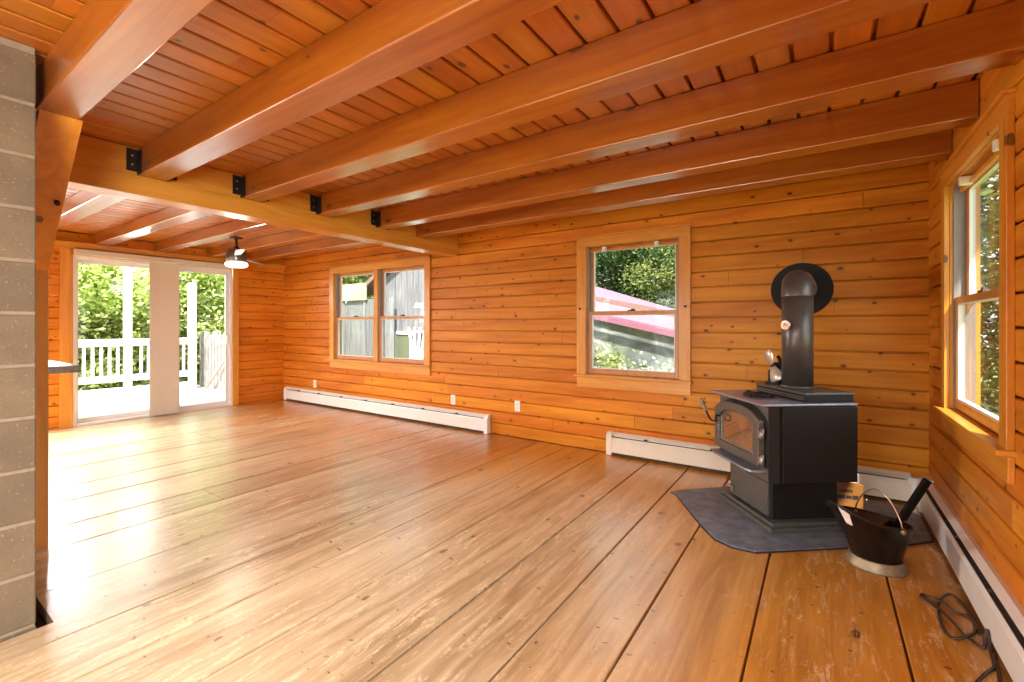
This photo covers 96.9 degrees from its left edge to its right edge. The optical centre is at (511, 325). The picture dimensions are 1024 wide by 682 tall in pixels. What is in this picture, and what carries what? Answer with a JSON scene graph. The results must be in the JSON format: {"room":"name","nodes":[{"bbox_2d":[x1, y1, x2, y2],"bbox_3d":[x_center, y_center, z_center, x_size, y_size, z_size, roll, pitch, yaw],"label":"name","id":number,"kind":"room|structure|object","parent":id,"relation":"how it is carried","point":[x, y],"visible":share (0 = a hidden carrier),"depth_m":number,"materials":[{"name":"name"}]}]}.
{"room":"cabin living room","nodes":[
{"label":"cabin living room","id":0,"kind":"room"},
{"bbox_2d":[35,608,46,628],"bbox_3d":[-2.485,1.380,2.333,8.105,0.240,7.250,0,0,34],"label":"floor","id":1,"kind":"structure","parent":0,"point":[40,622],"depth_m":1.93,"materials":[{"name":"black"}]},
{"bbox_2d":[0,36,35,642],"bbox_3d":[-2.383,0.075,1.644,0.610,2.365,0.824,0,0,34],"label":"chimney","id":2,"kind":"object","parent":1,"relation":"on","point":[17,60],"visible":1,"depth_m":1.77,"materials":[{"name":"grey concrete"}]},
{"bbox_2d":[49,230,283,429],"bbox_3d":[-5.818,0.030,4.550,0.100,2.380,7.150,0,0,34],"label":"wall","id":3,"kind":"structure","parent":0,"point":[261,292],"depth_m":7.05,"materials":[{"name":"brown wood"}]},
{"bbox_2d":[59,247,238,428],"bbox_3d":[-4.739,0.140,6.105,0.147,2.120,1.955,0,0,34],"label":"door","id":4,"kind":"structure","parent":3,"relation":"in","point":[68,261],"depth_m":5.51,"materials":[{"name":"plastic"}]},
{"bbox_2d":[74,249,233,415],"bbox_3d":[-4.654,0.137,6.059,0.072,2.083,1.745,0,0,34],"label":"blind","id":5,"kind":"object","parent":3,"relation":"attached to","point":[164,273],"visible":0.92,"depth_m":6.06,"materials":[{"name":"fabric"}]},
{"bbox_2d":[54,240,284,269],"bbox_3d":[-4.992,-0.955,5.620,0.055,0.069,4.450,0,0,34],"label":"trim","id":6,"kind":"structure","parent":3,"relation":"attached to","point":[60,243],"depth_m":5.94,"materials":[{"name":"brown wood"}]},
{"bbox_2d":[67,134,457,256],"bbox_3d":[-1.725,-0.964,3.896,0.175,0.288,3.608,0,0,34],"label":"ceiling beam","id":7,"kind":"structure","parent":0,"point":[99,166],"depth_m":3.23,"materials":[{"name":"brown wood"}]},
{"bbox_2d":[0,399,1012,681],"bbox_3d":[-2.493,1.225,2.321,7.905,0.050,7.117,0,0,34],"label":"floor","id":8,"kind":"structure","parent":0,"point":[280,540],"depth_m":2.18,"materials":[{"name":"brown wood"}]},
{"bbox_2d":[35,268,48,548],"bbox_3d":[-2.640,0.190,2.450,0.175,2.020,0.168,0,0,34],"label":"timber post","id":9,"kind":"object","parent":8,"relation":"on","point":[42,276],"visible":0.32,"depth_m":2.45,"materials":[{"name":"brown wood"}]},
{"bbox_2d":[35,109,82,269],"bbox_3d":[-2.286,-0.620,2.215,0.674,0.639,0.140,0,0,34],"label":"brace","id":10,"kind":"object","parent":9,"relation":"attached to","point":[57,136],"visible":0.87,"depth_m":2.15,"materials":[{"name":"brown wood"}]},
{"bbox_2d":[49,360,80,373],"bbox_3d":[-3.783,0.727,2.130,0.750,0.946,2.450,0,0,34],"label":"countertop","id":11,"kind":"structure","parent":8,"relation":"on","point":[55,367],"depth_m":2.89,"materials":[{"name":"white laminate"}]},
{"bbox_2d":[670,486,934,553],"bbox_3d":[1.827,1.194,2.926,1.462,0.012,0.965,0,0,-5],"label":"hearth pad","id":12,"kind":"object","parent":8,"relation":"on","point":[726,525],"visible":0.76,"depth_m":2.63,"materials":[{"name":"stone"}]},
{"bbox_2d":[699,383,857,533],"bbox_3d":[1.667,0.789,2.919,0.640,0.797,0.667,0,0,-4],"label":"wood stove","id":13,"kind":"object","parent":12,"relation":"on","point":[788,453],"visible":0.98,"depth_m":2.64,"materials":[{"name":"black paint"}]},
{"bbox_2d":[743,390,775,397],"bbox_3d":[1.563,0.437,2.889,0.182,0.019,0.200,0,0,-40],"label":"trivet","id":14,"kind":"object","parent":13,"relation":"on","point":[750,393],"visible":1,"depth_m":2.85,"materials":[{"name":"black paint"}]},
{"bbox_2d":[763,349,781,384],"bbox_3d":[1.781,0.273,3.062,0.096,0.235,0.164,0,0,-20],"label":"fan","id":15,"kind":"object","parent":13,"relation":"on","point":[775,373],"visible":0.87,"depth_m":3.04,"materials":[{"name":"metal"}]},
{"bbox_2d":[768,355,781,382],"bbox_3d":[1.784,0.288,3.063,0.060,0.180,0.084,0,0,-20],"label":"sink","id":16,"kind":"object","parent":15,"relation":"in","point":[775,373],"depth_m":3.04,"materials":[{"name":"black paint"}]},
{"bbox_2d":[771,263,833,388],"bbox_3d":[1.960,-0.042,3.100,0.400,0.863,0.768,0,0,34],"label":"stovepipe","id":17,"kind":"object","parent":13,"relation":"on","point":[800,290],"visible":1,"depth_m":2.83,"materials":[{"name":"black metal"}]},
{"bbox_2d":[826,488,916,577],"bbox_3d":[1.790,1.012,2.276,0.457,0.376,0.298,0,0,-12],"label":"coal scuttle","id":18,"kind":"object","parent":8,"relation":"on","point":[876,548],"visible":0.99,"depth_m":2.19,"materials":[{"name":"black metal"}]},
{"bbox_2d":[837,482,862,508],"bbox_3d":[2.191,1.105,2.953,0.147,0.165,0.034,0,0,20],"label":"cardboard box","id":19,"kind":"object","parent":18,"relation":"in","point":[848,493],"visible":0.83,"depth_m":2.94,"materials":[{"name":"brown cardboard"}]},
{"bbox_2d":[837,489,858,499],"bbox_3d":[2.176,1.092,2.941,0.113,0.060,0.029,0,0,34],"label":"print","id":20,"kind":"object","parent":19,"relation":"attached to","point":[842,494],"depth_m":2.94},
{"bbox_2d":[885,477,931,528],"bbox_3d":[1.949,0.946,2.268,0.272,0.381,0.027,0,0,4],"label":"shovel","id":21,"kind":"object","parent":18,"relation":"in","point":[924,484],"visible":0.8,"depth_m":2.26,"materials":[{"name":"black metal"}]},
{"bbox_2d":[919,593,995,681],"bbox_3d":[1.699,1.169,1.713,0.163,0.064,0.752,0,0,34],"label":"cord","id":22,"kind":"object","parent":8,"relation":"on","point":[987,638],"visible":1,"depth_m":1.78,"materials":[{"name":"black rubber"}]},
{"bbox_2d":[992,652,1002,681],"bbox_3d":[1.641,1.188,1.532,0.020,0.025,0.288,0,0,45],"label":"cord","id":23,"kind":"object","parent":8,"relation":"on","point":[994,655],"visible":1,"depth_m":1.57,"materials":[{"name":"black rubber"}]},
{"bbox_2d":[0,0,1015,257],"bbox_3d":[-2.554,-1.135,2.380,8.254,0.050,7.249,0,0,34],"label":"ceiling","id":24,"kind":"structure","parent":0,"point":[228,44],"depth_m":1.99,"materials":[{"name":"brown wood"}]},
{"bbox_2d":[58,191,125,229],"bbox_3d":[-3.901,-1.049,4.064,3.608,0.118,0.150,0,0,34],"label":"joist","id":25,"kind":"object","parent":24,"relation":"attached to","point":[83,204],"visible":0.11,"depth_m":3.81,"materials":[{"name":"brown wood"}]},
{"bbox_2d":[35,0,213,119],"bbox_3d":[-0.920,-1.024,1.270,4.118,0.168,0.140,0,0,34],"label":"ceiling beam","id":26,"kind":"structure","parent":24,"relation":"attached to","point":[107,41],"depth_m":1.58,"materials":[{"name":"brown wood"}]},
{"bbox_2d":[94,207,211,245],"bbox_3d":[-3.559,-1.049,4.566,3.608,0.118,0.145,0,0,34],"label":"joist","id":27,"kind":"object","parent":24,"relation":"attached to","point":[168,217],"visible":0.56,"depth_m":4.61,"materials":[{"name":"brown wood"}]},
{"bbox_2d":[154,219,277,251],"bbox_3d":[-3.220,-1.049,5.061,3.608,0.118,0.135,0,0,34],"label":"joist","id":28,"kind":"object","parent":24,"relation":"attached to","point":[237,227],"visible":0.56,"depth_m":5.13,"materials":[{"name":"brown wood"}]},
{"bbox_2d":[225,236,262,291],"bbox_3d":[-3.048,-0.680,5.091,0.293,0.618,1.179,0,0,-20],"label":"ceiling fan","id":29,"kind":"object","parent":28,"relation":"hanging from","point":[236,257],"visible":1,"depth_m":5.00,"materials":[{"name":"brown metal"}]},
{"bbox_2d":[207,230,331,257],"bbox_3d":[-2.873,-1.049,5.569,3.608,0.118,0.125,0,0,34],"label":"joist","id":30,"kind":"object","parent":24,"relation":"attached to","point":[295,236],"visible":0.56,"depth_m":5.59,"materials":[{"name":"brown wood"}]},
{"bbox_2d":[247,237,371,261],"bbox_3d":[-2.577,-1.049,6.002,3.608,0.118,0.145,0,0,34],"label":"joist","id":31,"kind":"object","parent":24,"relation":"attached to","point":[333,243],"visible":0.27,"depth_m":6.07,"materials":[{"name":"brown wood"}]},
{"bbox_2d":[126,0,565,181],"bbox_3d":[-0.598,-1.024,1.741,4.118,0.168,0.266,0,0,34],"label":"ceiling beam","id":32,"kind":"structure","parent":24,"relation":"attached to","point":[391,39],"depth_m":1.75,"materials":[{"name":"brown wood"}]},
{"bbox_2d":[233,0,935,202],"bbox_3d":[-0.256,-1.024,2.243,4.118,0.168,0.261,0,0,34],"label":"ceiling beam","id":33,"kind":"structure","parent":24,"relation":"attached to","point":[701,35],"depth_m":1.81,"materials":[{"name":"brown wood"}]},
{"bbox_2d":[310,0,1023,217],"bbox_3d":[0.083,-1.024,2.738,4.118,0.168,0.251,0,0,34],"label":"ceiling beam","id":34,"kind":"structure","parent":24,"relation":"attached to","point":[991,38],"depth_m":2.03,"materials":[{"name":"brown wood"}]},
{"bbox_2d":[371,79,978,229],"bbox_3d":[0.430,-1.024,3.246,4.118,0.168,0.241,0,0,34],"label":"ceiling beam","id":35,"kind":"structure","parent":24,"relation":"attached to","point":[954,106],"depth_m":2.62,"materials":[{"name":"brown wood"}]},
{"bbox_2d":[416,129,951,238],"bbox_3d":[0.726,-1.024,3.679,4.118,0.168,0.145,0,0,34],"label":"ceiling beam","id":36,"kind":"structure","parent":24,"relation":"attached to","point":[935,146],"depth_m":3.11,"materials":[{"name":"brown wood"}]},
{"bbox_2d":[104,358,998,499],"bbox_3d":[0.858,1.900,14.552,75.000,0.100,65.000,0,0,34],"label":"ground","id":37,"kind":"structure","parent":0,"point":[986,406],"depth_m":10.94,"materials":[{"name":"green plant"}]},
{"bbox_2d":[78,331,89,352],"bbox_3d":[-9.998,0.728,8.678,3.333,2.602,3.430,0,0,7],"label":"bush","id":38,"kind":"object","parent":37,"relation":"on","point":[80,336],"visible":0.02,"depth_m":9.13,"materials":[{"name":"green plant"}]},
{"bbox_2d":[78,301,213,390],"bbox_3d":[-8.728,0.672,10.396,3.602,2.732,3.500,0,0,-40],"label":"bush","id":39,"kind":"object","parent":37,"relation":"on","point":[142,328],"visible":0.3,"depth_m":9.85,"materials":[{"name":"green plant"}]},
{"bbox_2d":[78,264,223,385],"bbox_3d":[-12.071,-2.040,13.473,8.355,9.354,8.731,0,0,-15],"label":"tree","id":40,"kind":"object","parent":37,"relation":"on","point":[83,264],"visible":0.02,"depth_m":11.43,"materials":[{"name":"green plant"}]},
{"bbox_2d":[78,263,224,390],"bbox_3d":[-9.911,-1.176,10.216,6.499,7.275,6.791,0,0,9],"label":"tree","id":41,"kind":"object","parent":37,"relation":"on","point":[85,269],"visible":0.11,"depth_m":9.76,"materials":[{"name":"green plant"}]},
{"bbox_2d":[78,265,224,384],"bbox_3d":[-9.480,-0.888,12.053,6.144,6.582,5.880,0,0,-2],"label":"tree","id":42,"kind":"object","parent":37,"relation":"on","point":[207,299],"visible":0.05,"depth_m":11.10,"materials":[{"name":"green plant"}]},
{"bbox_2d":[136,271,224,365],"bbox_3d":[-7.761,-1.176,13.409,6.791,7.275,6.499,0,0,22],"label":"tree","id":43,"kind":"object","parent":37,"relation":"on","point":[213,290],"visible":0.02,"depth_m":11.95,"materials":[{"name":"green plant"}]},
{"bbox_2d":[145,295,224,384],"bbox_3d":[-7.973,0.616,12.050,3.667,2.862,3.773,0,0,-22],"label":"bush","id":44,"kind":"object","parent":37,"relation":"on","point":[218,315],"visible":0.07,"depth_m":11.35,"materials":[{"name":"green plant"}]},
{"bbox_2d":[204,275,373,309],"bbox_3d":[-7.808,-1.320,16.423,7.114,7.622,6.808,0,0,33],"label":"tree","id":45,"kind":"object","parent":37,"relation":"on","point":[353,278],"visible":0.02,"depth_m":16.70,"materials":[{"name":"green plant"}]},
{"bbox_2d":[342,274,372,296],"bbox_3d":[-6.277,-2.245,18.133,5.337,8.199,5.558,0,0,12],"label":"tree","id":46,"kind":"object","parent":37,"relation":"on","point":[343,278],"visible":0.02,"depth_m":16.92,"materials":[{"name":"green plant"}]},
{"bbox_2d":[349,275,373,298],"bbox_3d":[-4.032,-2.245,18.009,5.337,8.199,5.558,0,0,-23],"label":"tree","id":47,"kind":"object","parent":37,"relation":"on","point":[365,277],"visible":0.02,"depth_m":16.35,"materials":[{"name":"green plant"}]},
{"bbox_2d":[345,297,393,357],"bbox_3d":[-4.481,0.556,12.526,3.669,2.587,0.070,0,0,34],"label":"fence","id":48,"kind":"object","parent":37,"relation":"on","point":[353,328],"visible":0.19,"depth_m":12.16,"materials":[{"name":"grey wood"}]},
{"bbox_2d":[342,301,344,354],"bbox_3d":[-4.664,0.425,12.584,0.100,2.850,0.030,0,0,34],"label":"batten","id":49,"kind":"object","parent":48,"relation":"attached to","point":[343,302],"visible":0.5,"depth_m":12.57,"materials":[{"name":"grey wood"}]},
{"bbox_2d":[342,283,366,300],"bbox_3d":[-4.307,-0.905,12.292,1.120,0.450,0.040,0,0,34],"label":"sheet","id":50,"kind":"object","parent":49,"relation":"attached to","point":[350,292],"visible":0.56,"depth_m":12.22,"materials":[{"name":"white paper"}]},
{"bbox_2d":[363,300,365,355],"bbox_3d":[-3.921,0.425,12.077,0.100,2.850,0.030,0,0,34],"label":"batten","id":51,"kind":"object","parent":48,"relation":"attached to","point":[364,301],"visible":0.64,"depth_m":12.05,"materials":[{"name":"grey wood"}]},
{"bbox_2d":[365,269,423,358],"bbox_3d":[-1.227,-0.495,12.918,4.000,4.690,4.450,0,0,34],"label":"barn","id":52,"kind":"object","parent":37,"relation":"on","point":[406,287],"visible":0.16,"depth_m":11.53,"materials":[{"name":"white paint"}]},
{"bbox_2d":[407,327,423,358],"bbox_3d":[-2.299,0.917,11.029,0.855,1.774,0.238,0,0,34],"label":"trellis","id":53,"kind":"object","parent":37,"relation":"on","point":[415,353],"visible":0.29,"depth_m":11.08,"materials":[{"name":"white paint"}]},
{"bbox_2d":[597,251,622,290],"bbox_3d":[2.727,-3.064,19.358,6.404,9.838,6.670,0,0,-35],"label":"tree","id":54,"kind":"object","parent":37,"relation":"on","point":[610,251],"visible":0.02,"depth_m":17.63,"materials":[{"name":"green plant"}]},
{"bbox_2d":[594,339,671,370],"bbox_3d":[1.171,1.030,6.731,2.426,2.010,2.471,0,0,-3],"label":"bush","id":55,"kind":"object","parent":37,"relation":"on","point":[610,363],"visible":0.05,"depth_m":6.68,"materials":[{"name":"green plant"}]},
{"bbox_2d":[594,286,674,371],"bbox_3d":[3.060,0.276,10.056,5.509,3.148,4.340,0,0,34],"label":"neighboring building","id":56,"kind":"structure","parent":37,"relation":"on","point":[651,335],"depth_m":8.37,"materials":[{"name":"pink metal"}]},
{"bbox_2d":[595,248,673,299],"bbox_3d":[3.208,-2.245,16.713,5.558,8.199,5.337,0,0,-14],"label":"tree","id":57,"kind":"object","parent":37,"relation":"on","point":[598,281],"visible":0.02,"depth_m":15.71,"materials":[{"name":"green plant"}]},
{"bbox_2d":[599,246,669,303],"bbox_3d":[5.750,-3.474,18.356,7.226,10.658,6.938,0,0,22],"label":"tree","id":58,"kind":"object","parent":37,"relation":"on","point":[669,246],"visible":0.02,"depth_m":18.06,"materials":[{"name":"green plant"}]},
{"bbox_2d":[601,245,674,308],"bbox_3d":[5.107,-2.450,14.724,5.604,8.609,5.836,0,0,-44],"label":"tree","id":59,"kind":"object","parent":37,"relation":"on","point":[654,253],"visible":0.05,"depth_m":13.97,"materials":[{"name":"green plant"}]},
{"bbox_2d":[602,352,673,370],"bbox_3d":[1.601,1.176,6.365,1.994,1.653,2.031,0,0,10],"label":"bush","id":60,"kind":"object","parent":37,"relation":"on","point":[653,357],"visible":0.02,"depth_m":6.25,"materials":[{"name":"green plant"}]},
{"bbox_2d":[612,245,674,308],"bbox_3d":[5.095,-0.612,13.207,4.187,5.350,4.254,0,0,42],"label":"tree","id":61,"kind":"object","parent":37,"relation":"on","point":[667,282],"visible":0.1,"depth_m":13.35,"materials":[{"name":"green plant"}]},
{"bbox_2d":[981,168,998,415],"bbox_3d":[6.574,-1.836,5.684,5.002,7.379,4.803,0,0,-38],"label":"tree","id":62,"kind":"object","parent":37,"relation":"on","point":[991,223],"visible":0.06,"depth_m":5.48,"materials":[{"name":"green plant"}]},
{"bbox_2d":[981,175,998,391],"bbox_3d":[9.166,-2.245,7.164,5.337,8.199,5.558,0,0,25],"label":"tree","id":63,"kind":"object","parent":37,"relation":"on","point":[986,333],"visible":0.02,"depth_m":7.89,"materials":[{"name":"green plant"}]},
{"bbox_3d":[-7.015,1.603,6.306,3.800,0.515,7.400,0,0,34],"label":"frame","id":64,"kind":"object","parent":37,"relation":"on","visible":0},
{"bbox_2d":[78,385,224,417],"bbox_3d":[-7.041,1.320,6.324,3.882,0.040,7.500,0,0,34],"label":"deck","id":65,"kind":"object","parent":64,"relation":"on","point":[121,404],"depth_m":7.79,"materials":[{"name":"white wood"}]},
{"bbox_2d":[78,267,195,400],"bbox_3d":[-8.370,-0.250,6.717,0.140,3.100,6.450,0,0,34],"label":"deck railing","id":66,"kind":"object","parent":65,"relation":"on","point":[127,342],"visible":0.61,"depth_m":8.41,"materials":[{"name":"white paint"}]},
{"bbox_2d":[188,283,196,388],"bbox_3d":[-6.579,0.210,9.338,0.120,2.180,0.120,0,0,34],"label":"post","id":67,"kind":"object","parent":65,"relation":"on","point":[192,287],"visible":1,"depth_m":9.30,"materials":[{"name":"white paint"}]},
{"bbox_2d":[200,331,224,390],"bbox_3d":[-6.029,0.703,9.302,1.650,1.195,0.060,0,0,34],"label":"panel","id":68,"kind":"object","parent":65,"relation":"on","point":[212,348],"visible":0.58,"depth_m":9.37,"materials":[{"name":"white paint"}]},
{"bbox_2d":[205,358,224,388],"bbox_3d":[-5.898,0.925,9.067,0.764,0.722,0.044,0,0,28],"label":"wooden pole","id":69,"kind":"object","parent":65,"relation":"on","point":[223,361],"visible":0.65,"depth_m":9.07,"materials":[{"name":"white wood"}]},
{"bbox_2d":[283,163,934,498],"bbox_3d":[-0.468,0.030,5.285,8.105,2.380,0.100,0,0,34],"label":"wall","id":70,"kind":"structure","parent":0,"point":[504,308],"depth_m":3.83,"materials":[{"name":"brown wood"}]},
{"bbox_2d":[327,255,431,375],"bbox_3d":[-1.827,-0.126,6.192,2.083,1.481,0.175,0,0,34],"label":"window","id":71,"kind":"structure","parent":70,"relation":"in","point":[379,269],"depth_m":6.15,"materials":[{"name":"brown wood"}]},
{"bbox_2d":[284,386,490,433],"bbox_3d":[-1.963,1.091,6.203,4.140,0.210,0.070,0,0,34],"label":"baseboard heater","id":72,"kind":"object","parent":70,"relation":"attached to","point":[473,421],"visible":1,"depth_m":5.85,"materials":[{"name":"white metal"}]},
{"bbox_2d":[288,387,485,415],"bbox_3d":[-1.956,1.001,6.213,4.040,0.022,0.046,0,0,34],"label":"hood","id":73,"kind":"object","parent":72,"relation":"attached to","point":[290,389],"depth_m":5.98,"materials":[{"name":"white metal"}]},
{"bbox_2d":[451,395,454,404],"bbox_3d":[-0.699,0.875,5.377,0.072,0.116,0.009,0,0,34],"label":"wall outlet","id":74,"kind":"object","parent":70,"relation":"attached to","point":[452,396],"visible":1,"depth_m":5.37,"materials":[{"name":"plastic"}]},
{"bbox_2d":[515,400,519,411],"bbox_3d":[0.057,0.860,4.861,0.072,0.116,0.009,0,0,34],"label":"wall outlet","id":75,"kind":"object","parent":70,"relation":"attached to","point":[517,403],"visible":1,"depth_m":4.86,"materials":[{"name":"plastic"}]},
{"bbox_2d":[574,223,692,395],"bbox_3d":[1.101,-0.136,4.189,1.098,1.461,0.179,0,0,34],"label":"window","id":76,"kind":"structure","parent":70,"relation":"in","point":[587,246],"depth_m":4.12,"materials":[{"name":"brown wood"}]},
{"bbox_2d":[606,430,911,502],"bbox_3d":[1.782,1.091,3.645,2.150,0.210,0.070,0,0,34],"label":"baseboard heater","id":77,"kind":"object","parent":70,"relation":"attached to","point":[894,484],"visible":0.65,"depth_m":3.79,"materials":[{"name":"white metal"}]},
{"bbox_2d":[612,432,910,476],"bbox_3d":[1.809,1.001,3.641,2.100,0.022,0.046,0,0,34],"label":"hood","id":78,"kind":"object","parent":77,"relation":"attached to","point":[879,472],"depth_m":3.83,"materials":[{"name":"metal"}]},
{"bbox_2d":[929,56,1023,607],"bbox_3d":[0.792,0.030,0.034,0.100,2.380,7.150,0,0,34],"label":"wall","id":79,"kind":"structure","parent":0,"point":[991,509],"depth_m":1.96,"materials":[{"name":"brown wood"}]},
{"bbox_2d":[906,476,1023,681],"bbox_3d":[1.308,1.090,0.980,0.115,0.212,4.995,0,0,34],"label":"baseboard heater","id":80,"kind":"object","parent":79,"relation":"attached to","point":[996,606],"visible":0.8,"depth_m":1.87,"materials":[{"name":"white metal"}]},
{"bbox_2d":[928,482,1023,636],"bbox_3d":[1.324,1.001,0.942,0.046,0.022,4.850,0,0,34],"label":"hood","id":81,"kind":"object","parent":80,"relation":"attached to","point":[1014,608],"depth_m":1.90,"materials":[{"name":"white metal"}]},
{"bbox_2d":[933,87,1020,484],"bbox_3d":[2.187,-0.143,2.107,0.175,1.456,1.153,0,0,34],"label":"window","id":82,"kind":"structure","parent":79,"relation":"in","point":[962,294],"depth_m":2.16,"materials":[{"name":"brown wood"}]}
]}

